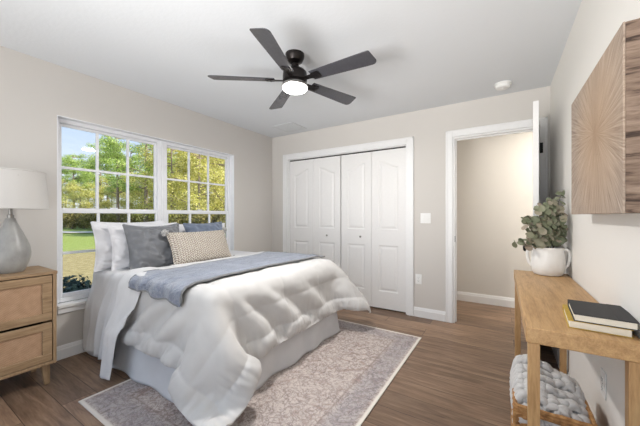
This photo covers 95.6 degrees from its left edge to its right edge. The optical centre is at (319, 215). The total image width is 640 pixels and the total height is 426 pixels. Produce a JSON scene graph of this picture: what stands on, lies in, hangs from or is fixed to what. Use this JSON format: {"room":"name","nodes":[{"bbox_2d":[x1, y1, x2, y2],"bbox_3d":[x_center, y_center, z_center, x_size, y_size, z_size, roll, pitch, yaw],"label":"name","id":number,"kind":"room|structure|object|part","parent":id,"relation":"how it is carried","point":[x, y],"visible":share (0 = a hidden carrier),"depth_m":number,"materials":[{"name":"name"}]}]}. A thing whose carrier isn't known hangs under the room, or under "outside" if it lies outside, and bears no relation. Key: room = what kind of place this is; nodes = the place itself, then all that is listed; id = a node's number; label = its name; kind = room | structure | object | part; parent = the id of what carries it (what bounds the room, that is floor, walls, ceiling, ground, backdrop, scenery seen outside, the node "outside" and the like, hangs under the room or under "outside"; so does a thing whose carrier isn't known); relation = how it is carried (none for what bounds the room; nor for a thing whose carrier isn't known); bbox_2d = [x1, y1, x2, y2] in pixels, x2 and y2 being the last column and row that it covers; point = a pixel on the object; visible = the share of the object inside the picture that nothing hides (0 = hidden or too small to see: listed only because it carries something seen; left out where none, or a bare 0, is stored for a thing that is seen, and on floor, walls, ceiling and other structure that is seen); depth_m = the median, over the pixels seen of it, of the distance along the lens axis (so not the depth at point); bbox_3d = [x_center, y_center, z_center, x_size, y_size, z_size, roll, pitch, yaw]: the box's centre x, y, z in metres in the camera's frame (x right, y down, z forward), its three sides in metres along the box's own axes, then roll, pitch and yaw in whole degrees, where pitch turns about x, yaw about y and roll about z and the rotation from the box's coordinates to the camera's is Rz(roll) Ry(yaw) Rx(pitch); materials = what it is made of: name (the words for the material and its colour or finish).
{"room":"bedroom","nodes":[
{"label":"bedroom","id":0,"kind":"room"},
{"bbox_2d":[0,46,271,346],"bbox_3d":[-2.150,-0.028,2.567,0.140,2.440,5.000,0,0,32],"label":"wall","id":1,"kind":"structure","parent":0,"point":[33,91],"depth_m":2.54,"materials":[{"name":"beige paint"}]},
{"bbox_2d":[57,339,84,360],"bbox_3d":[-2.085,1.136,2.526,0.014,0.112,5.000,0,0,32],"label":"baseboard","id":2,"kind":"structure","parent":1,"relation":"attached to","point":[73,348],"depth_m":2.46,"materials":[{"name":"white paint"}]},
{"bbox_2d":[57,298,87,314],"bbox_3d":[-1.693,0.778,3.204,0.098,0.074,1.873,0,0,32],"label":"trim","id":3,"kind":"structure","parent":1,"relation":"attached to","point":[75,305],"depth_m":2.47,"materials":[{"name":"white paint"}]},
{"bbox_2d":[58,118,160,302],"bbox_3d":[-2.017,-0.048,2.836,0.060,1.575,0.907,0,0,32],"label":"window","id":4,"kind":"structure","parent":1,"relation":"in","point":[74,295],"depth_m":2.73,"materials":[{"name":"white plastic"}]},
{"bbox_3d":[-2.027,-0.410,2.843,0.020,0.774,0.831,0,0,32],"label":"sash","id":5,"kind":"part","parent":4,"relation":"part of","materials":[{"name":"white plastic"}]},
{"bbox_3d":[-2.006,0.317,2.830,0.024,0.770,0.831,0,0,32],"label":"sash","id":6,"kind":"part","parent":4,"relation":"part of","materials":[{"name":"white plastic"}]},
{"bbox_2d":[57,115,233,304],"bbox_3d":[-1.705,-0.048,3.211,0.070,1.575,1.873,0,0,32],"label":"trim","id":7,"kind":"structure","parent":1,"relation":"attached to","point":[58,116],"depth_m":3.33,"materials":[{"name":"white plastic"}]},
{"bbox_2d":[161,141,162,220],"bbox_3d":[-1.771,-0.048,3.232,0.067,1.575,0.024,0,0,32],"label":"trim","id":8,"kind":"structure","parent":1,"relation":"attached to","point":[161,141],"depth_m":3.21,"materials":[{"name":"white plastic"}]},
{"bbox_2d":[163,141,229,250],"bbox_3d":[-1.513,-0.048,3.640,0.060,1.575,0.942,0,0,32],"label":"window","id":9,"kind":"structure","parent":1,"relation":"in","point":[166,145],"depth_m":3.58,"materials":[{"name":"white plastic"}]},
{"bbox_3d":[-1.523,-0.410,3.646,0.020,0.774,0.866,0,0,32],"label":"sash","id":10,"kind":"part","parent":9,"relation":"part of","materials":[{"name":"white plastic"}]},
{"bbox_3d":[-1.503,0.317,3.634,0.024,0.770,0.866,0,0,32],"label":"sash","id":11,"kind":"part","parent":9,"relation":"part of","materials":[{"name":"white plastic"}]},
{"bbox_2d":[0,300,558,425],"bbox_3d":[0.345,1.252,1.652,5.340,0.120,6.100,0,0,32],"label":"floor","id":12,"kind":"structure","parent":0,"point":[458,373],"depth_m":2.13,"materials":[{"name":"wood"}]},
{"bbox_2d":[0,266,57,384],"bbox_3d":[-2.197,0.791,1.938,0.409,0.802,0.573,0,0,32],"label":"nightstand","id":13,"kind":"object","parent":12,"relation":"on","point":[28,298],"visible":1,"depth_m":1.96,"materials":[{"name":"brown wood"}]},
{"bbox_3d":[-2.040,0.575,1.839,0.006,0.210,0.413,0,0,32],"label":"cane panel","id":14,"kind":"part","parent":13,"relation":"part of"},
{"bbox_3d":[-2.040,0.883,1.839,0.006,0.167,0.413,0,0,32],"label":"cane panel","id":15,"kind":"part","parent":13,"relation":"part of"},
{"bbox_2d":[0,167,49,273],"bbox_3d":[-2.140,0.039,2.008,0.404,0.701,0.404,0,0,32],"label":"table lamp","id":16,"kind":"object","parent":13,"relation":"on","point":[20,189],"visible":1,"depth_m":1.95,"materials":[{"name":"grey ceramic"}]},
{"bbox_3d":[-2.140,-0.307,2.008,0.364,0.008,0.364,0,0,32],"label":"shade trim","id":17,"kind":"part","parent":16,"relation":"part of","materials":[{"name":"white fabric"}]},
{"bbox_3d":[-2.140,-0.179,2.008,0.396,0.262,0.396,0,0,32],"label":"lamp shade","id":18,"kind":"part","parent":16,"relation":"part of","materials":[{"name":"white fabric"}]},
{"bbox_3d":[-2.140,-0.051,2.008,0.404,0.008,0.404,0,0,32],"label":"shade trim","id":19,"kind":"part","parent":16,"relation":"part of","materials":[{"name":"white fabric"}]},
{"bbox_3d":[-2.037,0.575,1.838,0.020,0.314,0.517,0,0,32],"label":"drawer","id":20,"kind":"part","parent":13,"relation":"part of","materials":[{"name":"brown wood"}]},
{"bbox_3d":[-2.037,0.883,1.838,0.020,0.271,0.517,0,0,32],"label":"drawer","id":21,"kind":"part","parent":13,"relation":"part of","materials":[{"name":"brown wood"}]},
{"bbox_3d":[-1.954,1.117,2.061,0.048,0.150,0.049,0,0,32],"label":"leg","id":22,"kind":"part","parent":13,"relation":"part of","materials":[{"name":"brown wood"}]},
{"bbox_2d":[78,319,420,425],"bbox_3d":[-0.278,1.188,2.343,1.610,0.008,2.190,0,0,33],"label":"area rug","id":23,"kind":"object","parent":12,"relation":"on","point":[339,382],"visible":0.65,"depth_m":1.96,"materials":[{"name":"grey carpet"}]},
{"bbox_2d":[87,312,339,402],"bbox_3d":[-0.898,0.830,2.789,1.676,0.706,1.673,0,0,32],"label":"bed","id":24,"kind":"object","parent":23,"relation":"on","point":[142,368],"visible":0.18,"depth_m":2.20,"materials":[{"name":"white fabric"}]},
{"bbox_2d":[83,250,263,379],"bbox_3d":[-1.262,0.785,2.925,0.917,0.740,1.771,0,0,32],"label":"sheet","id":25,"kind":"object","parent":24,"relation":"on","point":[110,301],"visible":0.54,"depth_m":2.36,"materials":[{"name":"white fabric"}]},
{"bbox_2d":[90,220,165,271],"bbox_3d":[-1.770,0.262,2.759,0.203,0.430,0.665,0,0,32],"label":"pillow","id":26,"kind":"object","parent":25,"relation":"on","point":[103,246],"visible":0.27,"depth_m":2.52,"materials":[{"name":"white fabric"}]},
{"bbox_2d":[107,222,176,270],"bbox_3d":[-1.632,0.269,2.744,0.213,0.405,0.630,0,0,40],"label":"pillow","id":27,"kind":"object","parent":25,"relation":"on","point":[120,253],"visible":0.36,"depth_m":2.52,"materials":[{"name":"white fabric"}]},
{"bbox_2d":[122,223,178,269],"bbox_3d":[-1.502,0.274,2.673,0.228,0.410,0.507,0,0,36],"label":"pillow","id":28,"kind":"object","parent":25,"relation":"on","point":[147,247],"visible":0.76,"depth_m":2.56,"materials":[{"name":"fabric"}]},
{"bbox_2d":[161,227,234,265],"bbox_3d":[-1.179,0.304,2.897,0.205,0.368,0.737,0,0,31],"label":"pillow","id":29,"kind":"object","parent":25,"relation":"on","point":[186,247],"visible":0.8,"depth_m":2.78,"materials":[{"name":"beige fabric"}]},
{"bbox_2d":[179,223,224,233],"bbox_3d":[-1.366,0.287,3.420,0.182,0.400,0.667,0,0,30],"label":"pillow","id":30,"kind":"object","parent":25,"relation":"on","point":[181,227],"visible":0.07,"depth_m":3.19,"materials":[{"name":"white fabric"}]},
{"bbox_2d":[183,221,222,231],"bbox_3d":[-1.253,0.272,3.244,0.204,0.414,0.534,0,0,30],"label":"pillow","id":31,"kind":"object","parent":25,"relation":"on","point":[189,227],"visible":0.36,"depth_m":3.18,"materials":[{"name":"blue fabric"}]},
{"bbox_2d":[117,258,370,425],"bbox_3d":[-0.532,0.772,2.609,1.365,0.677,1.983,0,0,32],"label":"comforter","id":32,"kind":"object","parent":24,"relation":"on","point":[215,342],"visible":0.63,"depth_m":1.89,"materials":[{"name":"white fabric"}]},
{"bbox_2d":[128,251,324,306],"bbox_3d":[-0.686,0.491,2.679,0.719,0.151,1.735,0,0,32],"label":"throw blanket","id":33,"kind":"object","parent":32,"relation":"on","point":[169,284],"visible":1,"depth_m":2.15,"materials":[{"name":"blue fabric"}]},
{"bbox_2d":[511,385,597,425],"bbox_3d":[1.077,1.011,1.373,0.288,0.362,0.376,0,0,32],"label":"wicker basket","id":34,"kind":"object","parent":12,"relation":"on","point":[519,410],"visible":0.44,"depth_m":1.23,"materials":[{"name":"brown wicker"}]},
{"bbox_3d":[0.870,1.024,1.293,0.020,0.328,0.019,0,0,32],"label":"corner post","id":35,"kind":"part","parent":34,"relation":"part of","materials":[{"name":"wood"}]},
{"bbox_2d":[509,354,590,425],"bbox_3d":[1.073,0.904,1.375,0.299,0.375,0.383,0,0,32],"label":"knit blanket","id":36,"kind":"object","parent":34,"relation":"in","point":[560,393],"visible":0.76,"depth_m":1.32,"materials":[{"name":"white fabric"}]},
{"bbox_2d":[514,270,639,425],"bbox_3d":[1.246,0.799,1.553,0.313,0.785,1.340,0,0,32],"label":"console table","id":37,"kind":"object","parent":12,"relation":"on","point":[539,299],"visible":0.77,"depth_m":1.06,"materials":[{"name":"brown wood"}]},
{"bbox_3d":[1.477,0.829,2.171,0.036,0.727,0.036,0,0,32],"label":"leg","id":38,"kind":"part","parent":37,"relation":"part of","materials":[{"name":"brown wood"}]},
{"bbox_3d":[0.791,0.829,1.076,0.036,0.727,0.036,0,0,32],"label":"leg","id":39,"kind":"part","parent":37,"relation":"part of","materials":[{"name":"brown wood"}]},
{"bbox_2d":[512,190,570,276],"bbox_3d":[1.538,0.111,2.015,0.381,0.592,0.194,0,0,-2],"label":"eucalyptus","id":40,"kind":"object","parent":37,"relation":"on","point":[545,238],"visible":1,"depth_m":1.97,"materials":[{"name":"green plant"}]},
{"bbox_3d":[1.500,0.288,2.079,0.047,0.141,0.019,0,0,38],"label":"handle","id":41,"kind":"part","parent":40,"relation":"part of","materials":[{"name":"white ceramic"}]},
{"bbox_3d":[1.662,0.288,1.952,0.047,0.141,0.019,0,0,38],"label":"handle","id":42,"kind":"part","parent":40,"relation":"part of","materials":[{"name":"white ceramic"}]},
{"bbox_3d":[1.700,0.829,2.031,0.036,0.727,0.036,0,0,32],"label":"leg","id":43,"kind":"part","parent":37,"relation":"part of","materials":[{"name":"brown wood"}]},
{"bbox_2d":[563,304,633,338],"bbox_3d":[1.040,0.393,1.104,0.166,0.028,0.235,0,0,36],"label":"book","id":44,"kind":"object","parent":37,"relation":"on","point":[571,323],"visible":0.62,"depth_m":1.02,"materials":[{"name":"white paper"}]},
{"bbox_2d":[568,299,638,330],"bbox_3d":[1.047,0.365,1.090,0.164,0.027,0.226,0,0,36],"label":"book","id":45,"kind":"object","parent":44,"relation":"on","point":[610,315],"visible":1,"depth_m":1.04,"materials":[{"name":"black paper"}]},
{"bbox_3d":[1.014,0.829,0.936,0.036,0.727,0.036,0,0,32],"label":"leg","id":46,"kind":"part","parent":37,"relation":"part of","materials":[{"name":"brown wood"}]},
{"bbox_2d":[0,0,581,137],"bbox_3d":[0.345,-1.323,1.652,5.340,0.150,6.100,0,0,32],"label":"ceiling","id":47,"kind":"structure","parent":0,"point":[428,54],"depth_m":2.17,"materials":[{"name":"white paint"}]},
{"bbox_2d":[272,122,306,132],"bbox_3d":[-0.425,-1.243,4.085,0.350,0.010,0.335,0,0,32],"label":"ceiling vent","id":48,"kind":"object","parent":47,"relation":"in","point":[291,126],"visible":1,"depth_m":4.07,"materials":[{"name":"white metal"}]},
{"bbox_2d":[208,28,375,109],"bbox_3d":[-0.149,-1.108,2.224,1.214,0.280,1.263,0,0,32],"label":"ceiling fan","id":49,"kind":"object","parent":47,"relation":"hanging from","point":[295,77],"visible":1,"depth_m":2.16,"materials":[{"name":"black metal"}]},
{"bbox_3d":[-0.594,-1.048,2.215,0.493,0.034,0.127,0,0,-4],"label":"blade","id":50,"kind":"part","parent":49,"relation":"part of","materials":[{"name":"grey wood"}]},
{"bbox_3d":[-0.287,-1.048,1.857,0.127,0.034,0.493,0,0,14],"label":"blade","id":51,"kind":"part","parent":49,"relation":"part of","materials":[{"name":"grey wood"}]},
{"bbox_3d":[-0.345,-1.042,2.237,0.153,0.021,0.067,0,0,-4],"label":"blade arm","id":52,"kind":"part","parent":49,"relation":"part of","materials":[{"name":"brown metal"}]},
{"bbox_3d":[-0.348,-1.048,2.618,0.127,0.034,0.493,0,0,-22],"label":"blade","id":53,"kind":"part","parent":49,"relation":"part of","materials":[{"name":"grey wood"}]},
{"bbox_3d":[-0.231,-1.042,2.100,0.067,0.021,0.153,0,0,14],"label":"blade arm","id":54,"kind":"part","parent":49,"relation":"part of","materials":[{"name":"brown metal"}]},
{"bbox_2d":[283,82,306,94],"bbox_3d":[-0.194,-0.981,2.247,0.188,0.025,0.188,0,0,32],"label":"diffuser","id":55,"kind":"object","parent":49,"relation":"attached to","point":[294,88],"depth_m":2.21,"materials":[{"name":"white glass"}]},
{"bbox_3d":[-0.066,-1.042,2.167,0.153,0.021,0.067,0,0,32],"label":"blade arm","id":56,"kind":"part","parent":49,"relation":"part of","materials":[{"name":"brown metal"}]},
{"bbox_3d":[-0.078,-1.042,2.344,0.153,0.021,0.067,0,0,-40],"label":"blade arm","id":57,"kind":"part","parent":49,"relation":"part of","materials":[{"name":"brown metal"}]},
{"bbox_3d":[0.111,-1.048,2.508,0.493,0.034,0.127,0,0,-40],"label":"blade","id":58,"kind":"part","parent":49,"relation":"part of","materials":[{"name":"grey wood"}]},
{"bbox_3d":[0.148,-1.048,2.038,0.493,0.034,0.127,0,0,32],"label":"blade","id":59,"kind":"part","parent":49,"relation":"part of","materials":[{"name":"grey wood"}]},
{"bbox_2d":[494,80,511,90],"bbox_3d":[1.726,-1.224,2.745,0.144,0.047,0.144,0,0,32],"label":"smoke detector","id":60,"kind":"object","parent":47,"relation":"attached to","point":[502,85],"visible":1,"depth_m":2.71,"materials":[{"name":"white plastic"}]},
{"bbox_2d":[272,86,549,311],"bbox_3d":[0.694,-0.028,3.802,3.647,2.440,0.115,0,0,32],"label":"wall","id":61,"kind":"structure","parent":0,"point":[428,127],"depth_m":3.39,"materials":[{"name":"beige paint"}]},
{"bbox_2d":[290,156,340,267],"bbox_3d":[-0.092,0.171,4.255,0.886,2.010,0.059,0,0,32],"label":"door","id":62,"kind":"structure","parent":61,"relation":"in","point":[315,184],"depth_m":4.23,"materials":[{"name":"white paint"}]},
{"bbox_2d":[290,146,405,161],"bbox_3d":[0.303,-0.842,4.035,1.787,0.018,0.025,0,0,32],"label":"trim","id":63,"kind":"structure","parent":61,"relation":"attached to","point":[405,146],"depth_m":3.93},
{"bbox_2d":[283,136,413,315],"bbox_3d":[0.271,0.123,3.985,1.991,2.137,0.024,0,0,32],"label":"trim","id":64,"kind":"structure","parent":61,"relation":"attached to","point":[409,141],"depth_m":3.50,"materials":[{"name":"white paint"}]},
{"bbox_2d":[341,148,405,311],"bbox_3d":[0.670,0.171,3.778,0.886,2.010,0.059,0,0,32],"label":"door","id":65,"kind":"structure","parent":61,"relation":"in","point":[373,184],"depth_m":3.75,"materials":[{"name":"white paint"}]},
{"bbox_2d":[416,274,421,283],"bbox_3d":[1.165,0.746,3.434,0.072,0.118,0.009,0,0,32],"label":"wall outlet","id":66,"kind":"object","parent":61,"relation":"attached to","point":[418,276],"visible":1,"depth_m":3.43,"materials":[{"name":"white plastic"}]},
{"bbox_2d":[420,213,430,222],"bbox_3d":[1.231,0.026,3.389,0.116,0.120,0.014,0,0,32],"label":"light switch","id":67,"kind":"object","parent":61,"relation":"attached to","point":[424,217],"visible":1,"depth_m":3.39,"materials":[{"name":"white plastic"}]},
{"bbox_2d":[414,306,445,321],"bbox_3d":[0.719,1.136,3.711,3.507,0.112,0.014,0,0,32],"label":"baseboard","id":68,"kind":"structure","parent":61,"relation":"attached to","point":[432,314],"depth_m":3.36,"materials":[{"name":"white paint"}]},
{"bbox_2d":[446,117,547,322],"bbox_3d":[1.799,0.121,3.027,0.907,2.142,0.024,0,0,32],"label":"trim","id":69,"kind":"structure","parent":61,"relation":"attached to","point":[543,122],"depth_m":3.23,"materials":[{"name":"white paint"}]},
{"bbox_2d":[523,100,542,250],"bbox_3d":[1.861,0.152,2.522,0.168,2.050,0.795,0,0,35],"label":"door","id":70,"kind":"structure","parent":61,"relation":"in","point":[535,103],"depth_m":2.21,"materials":[{"name":"white paint"}]},
{"bbox_2d":[457,132,532,297],"bbox_3d":[2.695,-0.028,3.197,3.000,2.440,0.985,0,0,32],"label":"wall","id":71,"kind":"structure","parent":0,"point":[495,173],"depth_m":3.89,"materials":[{"name":"paint"}]},
{"bbox_2d":[457,291,514,307],"bbox_3d":[2.899,1.129,3.524,2.800,0.125,0.014,0,0,32],"label":"baseboard","id":72,"kind":"structure","parent":71,"relation":"attached to","point":[462,296],"depth_m":3.92,"materials":[{"name":"white paint"}]},
{"bbox_2d":[531,246,565,276],"bbox_3d":[1.581,0.310,2.016,0.192,0.192,0.192,0,0,32],"label":"pot","id":73,"kind":"object","parent":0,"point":[545,260],"depth_m":1.95,"materials":[{"name":"white ceramic"}]},
{"bbox_2d":[550,0,639,425],"bbox_3d":[1.628,-0.028,0.266,1.693,2.440,5.115,0,0,32],"label":"wall","id":74,"kind":"structure","parent":0,"point":[604,248],"depth_m":1.45,"materials":[{"name":"paint"}]},
{"bbox_2d":[551,347,570,376],"bbox_3d":[0.874,1.136,0.671,0.014,0.112,5.000,0,0,32],"label":"baseboard","id":75,"kind":"structure","parent":74,"relation":"attached to","point":[555,350],"depth_m":2.38,"materials":[{"name":"white paint"}]},
{"bbox_2d":[601,367,606,400],"bbox_3d":[1.280,0.758,1.313,0.009,0.118,0.072,0,0,32],"label":"wall outlet","id":76,"kind":"object","parent":74,"relation":"attached to","point":[603,374],"visible":1,"depth_m":1.30,"materials":[{"name":"white plastic"}]},
{"bbox_2d":[571,18,639,213],"bbox_3d":[1.152,-0.297,1.181,0.080,0.578,0.770,0,0,32],"label":"wall art","id":77,"kind":"object","parent":74,"relation":"attached to","point":[605,113],"visible":1,"depth_m":0.97,"materials":[{"name":"brown wood"}]},
{"label":"outside","id":78,"kind":"structure","parent":0,"visible":0},
{"bbox_2d":[63,226,225,287],"bbox_3d":[-41.550,1.540,71.520,139.850,0.083,150.000,0,0,32],"label":"ground","id":79,"kind":"structure","parent":78,"point":[77,264],"depth_m":11.24,"materials":[{"name":"green plant"}]},
{"bbox_2d":[62,165,75,207],"bbox_3d":[-42.006,-3.387,46.684,4.485,9.858,4.536,0,0,-2],"label":"pine tree","id":80,"kind":"object","parent":79,"relation":"on","point":[64,173],"visible":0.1,"depth_m":47.64,"materials":[{"name":"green plant"}]},
{"bbox_2d":[63,213,87,228],"bbox_3d":[-29.465,0.408,34.555,3.148,2.559,2.441,0,0,-43],"label":"shrub","id":81,"kind":"object","parent":79,"relation":"on","point":[69,218],"visible":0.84,"depth_m":34.13,"materials":[{"name":"green plant"}]},
{"bbox_2d":[62,180,90,226],"bbox_3d":[-36.756,-2.122,42.054,5.475,7.329,5.337,0,0,-7],"label":"leafy tree","id":82,"kind":"object","parent":79,"relation":"on","point":[73,181],"visible":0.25,"depth_m":41.95,"materials":[{"name":"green plant"}]},
{"bbox_2d":[62,274,91,302],"bbox_3d":[-2.739,1.107,3.318,0.797,0.910,0.925,0,0,32],"label":"shrub","id":83,"kind":"object","parent":79,"relation":"on","point":[72,285],"visible":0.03,"depth_m":3.19,"materials":[{"name":"green plant"}]},
{"bbox_2d":[62,153,92,207],"bbox_3d":[-36.845,-4.061,43.817,5.157,11.207,5.098,0,0,-17],"label":"pine tree","id":84,"kind":"object","parent":79,"relation":"on","point":[68,160],"visible":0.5,"depth_m":43.18,"materials":[{"name":"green plant"}]},
{"bbox_2d":[62,180,94,207],"bbox_3d":[-31.354,-1.559,37.983,4.516,6.202,4.632,0,0,36],"label":"leafy tree","id":85,"kind":"object","parent":79,"relation":"on","point":[74,188],"visible":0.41,"depth_m":37.39,"materials":[{"name":"yellow plant"}]},
{"bbox_2d":[72,213,90,228],"bbox_3d":[-28.407,0.614,35.030,2.575,2.094,1.997,0,0,12],"label":"shrub","id":86,"kind":"object","parent":79,"relation":"on","point":[80,225],"visible":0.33,"depth_m":34.66,"materials":[{"name":"green plant"}]},
{"bbox_2d":[67,158,103,200],"bbox_3d":[-36.370,-3.646,45.056,4.775,10.377,4.721,0,0,-33],"label":"pine tree","id":87,"kind":"object","parent":79,"relation":"on","point":[81,160],"visible":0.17,"depth_m":44.04,"materials":[{"name":"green plant"}]},
{"bbox_2d":[79,208,102,227],"bbox_3d":[-25.685,0.408,33.498,3.073,2.559,2.490,0,0,-19],"label":"shrub","id":88,"kind":"object","parent":79,"relation":"on","point":[92,217],"visible":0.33,"depth_m":32.72,"materials":[{"name":"green plant"}]},
{"bbox_2d":[75,183,115,215],"bbox_3d":[-27.866,-1.292,36.285,4.296,5.670,4.225,0,0,-34],"label":"leafy tree","id":89,"kind":"object","parent":79,"relation":"on","point":[92,195],"visible":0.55,"depth_m":35.43,"materials":[{"name":"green plant"}]},
{"bbox_2d":[77,152,114,207],"bbox_3d":[-30.496,-3.646,39.733,4.721,10.377,4.775,0,0,11],"label":"pine tree","id":90,"kind":"object","parent":79,"relation":"on","point":[91,175],"visible":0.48,"depth_m":39.41,"materials":[{"name":"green plant"}]},
{"bbox_2d":[85,142,120,207],"bbox_3d":[-33.553,-5.023,46.146,5.891,13.131,5.453,0,0,-2],"label":"pine tree","id":91,"kind":"object","parent":79,"relation":"on","point":[89,145],"visible":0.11,"depth_m":45.06,"materials":[{"name":"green plant"}]},
{"bbox_2d":[100,214,113,221],"bbox_3d":[-23.898,0.511,33.034,2.219,2.326,2.861,0,0,7],"label":"shrub","id":92,"kind":"object","parent":79,"relation":"on","point":[104,218],"visible":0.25,"depth_m":32.15,"materials":[{"name":"green plant"}]},
{"bbox_2d":[88,176,132,214],"bbox_3d":[-27.263,-1.841,38.028,5.053,6.766,4.927,0,0,-43],"label":"leafy tree","id":93,"kind":"object","parent":79,"relation":"on","point":[105,180],"visible":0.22,"depth_m":37.43,"materials":[{"name":"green plant"}]},
{"bbox_2d":[107,214,126,222],"bbox_3d":[-21.339,0.511,31.458,2.219,2.326,2.861,0,0,19],"label":"shrub","id":94,"kind":"object","parent":79,"relation":"on","point":[113,218],"visible":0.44,"depth_m":30.83,"materials":[{"name":"green plant"}]},
{"bbox_2d":[92,135,143,222],"bbox_3d":[-21.219,-3.750,30.730,4.870,10.584,4.815,0,0,-2],"label":"pine tree","id":95,"kind":"object","parent":79,"relation":"on","point":[112,146],"visible":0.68,"depth_m":30.31,"materials":[{"name":"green plant"}]},
{"bbox_2d":[106,146,147,205],"bbox_3d":[-27.438,-4.165,41.602,5.193,11.415,5.252,0,0,-8],"label":"pine tree","id":96,"kind":"object","parent":79,"relation":"on","point":[132,150],"visible":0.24,"depth_m":41.48,"materials":[{"name":"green plant"}]},
{"bbox_2d":[106,175,149,215],"bbox_3d":[-22.504,-1.559,33.957,4.516,6.202,4.632,0,0,-40],"label":"leafy tree","id":97,"kind":"object","parent":79,"relation":"on","point":[121,201],"visible":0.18,"depth_m":33.30,"materials":[{"name":"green plant"}]},
{"bbox_2d":[121,214,141,222],"bbox_3d":[-19.229,0.460,30.551,2.330,2.443,3.004,0,0,41],"label":"shrub","id":98,"kind":"object","parent":79,"relation":"on","point":[132,219],"visible":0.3,"depth_m":29.72,"materials":[{"name":"green plant"}]},
{"bbox_2d":[113,172,152,208],"bbox_3d":[-21.399,-2.216,34.967,5.615,7.517,5.474,0,0,-41],"label":"leafy tree","id":99,"kind":"object","parent":79,"relation":"on","point":[122,193],"visible":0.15,"depth_m":33.86,"materials":[{"name":"yellow plant"}]},
{"bbox_2d":[104,143,176,221],"bbox_3d":[-16.049,-4.319,26.964,4.869,11.724,5.260,0,0,5],"label":"pine tree","id":100,"kind":"object","parent":79,"relation":"on","point":[118,162],"visible":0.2,"depth_m":26.05,"materials":[{"name":"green plant"}]},
{"bbox_2d":[137,214,153,221],"bbox_3d":[-17.282,0.511,29.495,2.351,2.326,2.928,0,0,-27],"label":"shrub","id":101,"kind":"object","parent":79,"relation":"on","point":[142,220],"visible":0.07,"depth_m":28.68,"materials":[{"name":"green plant"}]},
{"bbox_2d":[145,215,154,221],"bbox_3d":[-14.828,0.511,27.533,2.861,2.326,2.219,0,0,13],"label":"shrub","id":102,"kind":"object","parent":79,"relation":"on","point":[149,220],"visible":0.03,"depth_m":26.88,"materials":[{"name":"green plant"}]},
{"bbox_2d":[130,177,174,215],"bbox_3d":[-18.051,-1.535,31.698,4.665,6.156,4.587,0,0,-38],"label":"leafy tree","id":103,"kind":"object","parent":79,"relation":"on","point":[137,195],"visible":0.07,"depth_m":31.56,"materials":[{"name":"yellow plant"}]},
{"bbox_2d":[136,143,182,189],"bbox_3d":[-19.992,-4.437,35.898,4.966,11.959,5.365,0,0,38],"label":"pine tree","id":104,"kind":"object","parent":79,"relation":"on","point":[150,146],"visible":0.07,"depth_m":35.51,"materials":[{"name":"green plant"}]},
{"bbox_2d":[138,155,185,208],"bbox_3d":[-20.046,-3.721,37.628,7.979,10.530,7.846,0,0,34],"label":"leafy tree","id":105,"kind":"object","parent":79,"relation":"on","point":[177,174],"visible":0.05,"depth_m":36.16,"materials":[{"name":"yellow plant"}]},
{"bbox_2d":[124,144,218,220],"bbox_3d":[-12.812,-2.921,25.012,6.501,8.927,6.668,0,0,27],"label":"leafy tree","id":106,"kind":"object","parent":79,"relation":"on","point":[171,152],"visible":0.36,"depth_m":24.34,"materials":[{"name":"yellow plant"}]},
{"bbox_2d":[137,149,224,209],"bbox_3d":[-14.455,-4.096,30.932,8.422,11.276,8.211,0,0,-25],"label":"leafy tree","id":107,"kind":"object","parent":79,"relation":"on","point":[149,191],"visible":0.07,"depth_m":30.97,"materials":[{"name":"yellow plant"}]},
{"bbox_2d":[168,209,199,223],"bbox_3d":[-9.455,0.563,21.043,2.717,2.210,2.109,0,0,-16],"label":"shrub","id":108,"kind":"object","parent":79,"relation":"on","point":[180,220],"visible":0.21,"depth_m":20.40,"materials":[{"name":"green plant"}]},
{"bbox_2d":[145,150,224,222],"bbox_3d":[-9.586,-3.062,22.925,6.878,9.209,6.706,0,0,20],"label":"leafy tree","id":109,"kind":"object","parent":79,"relation":"on","point":[219,178],"visible":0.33,"depth_m":22.52,"materials":[{"name":"yellow plant"}]},
{"bbox_2d":[171,154,224,210],"bbox_3d":[-8.018,-3.391,24.968,7.185,9.866,7.370,0,0,41],"label":"leafy tree","id":110,"kind":"object","parent":79,"relation":"on","point":[203,169],"visible":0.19,"depth_m":23.57,"materials":[{"name":"yellow plant"}]},
{"bbox_2d":[184,210,213,223],"bbox_3d":[-8.088,0.614,19.999,2.514,2.094,2.037,0,0,-24],"label":"shrub","id":111,"kind":"object","parent":79,"relation":"on","point":[194,220],"visible":0.29,"depth_m":19.56,"materials":[{"name":"green plant"}]},
{"bbox_2d":[186,154,224,210],"bbox_3d":[-10.785,-3.519,31.104,7.544,10.125,7.672,0,0,-26],"label":"leafy tree","id":112,"kind":"object","parent":79,"relation":"on","point":[198,154],"visible":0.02,"depth_m":29.39,"materials":[{"name":"yellow plant"}]},
{"bbox_2d":[197,207,222,222],"bbox_3d":[-7.312,0.511,20.459,2.219,2.326,2.861,0,0,18],"label":"shrub","id":113,"kind":"object","parent":79,"relation":"on","point":[214,218],"visible":0.22,"depth_m":19.98,"materials":[{"name":"green plant"}]},
{"bbox_2d":[217,206,225,233],"bbox_3d":[-6.170,0.511,20.020,2.263,2.326,2.794,0,0,32],"label":"shrub","id":114,"kind":"object","parent":79,"relation":"on","point":[222,217],"visible":0.13,"depth_m":19.25,"materials":[{"name":"green plant"}]},
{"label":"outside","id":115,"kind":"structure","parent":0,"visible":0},
{"bbox_2d":[63,231,92,232],"bbox_3d":[-25.957,1.442,32.171,42.206,0.001,26.247,0,0,32],"label":"road","id":116,"kind":"structure","parent":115,"point":[63,231],"depth_m":26.07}
]}

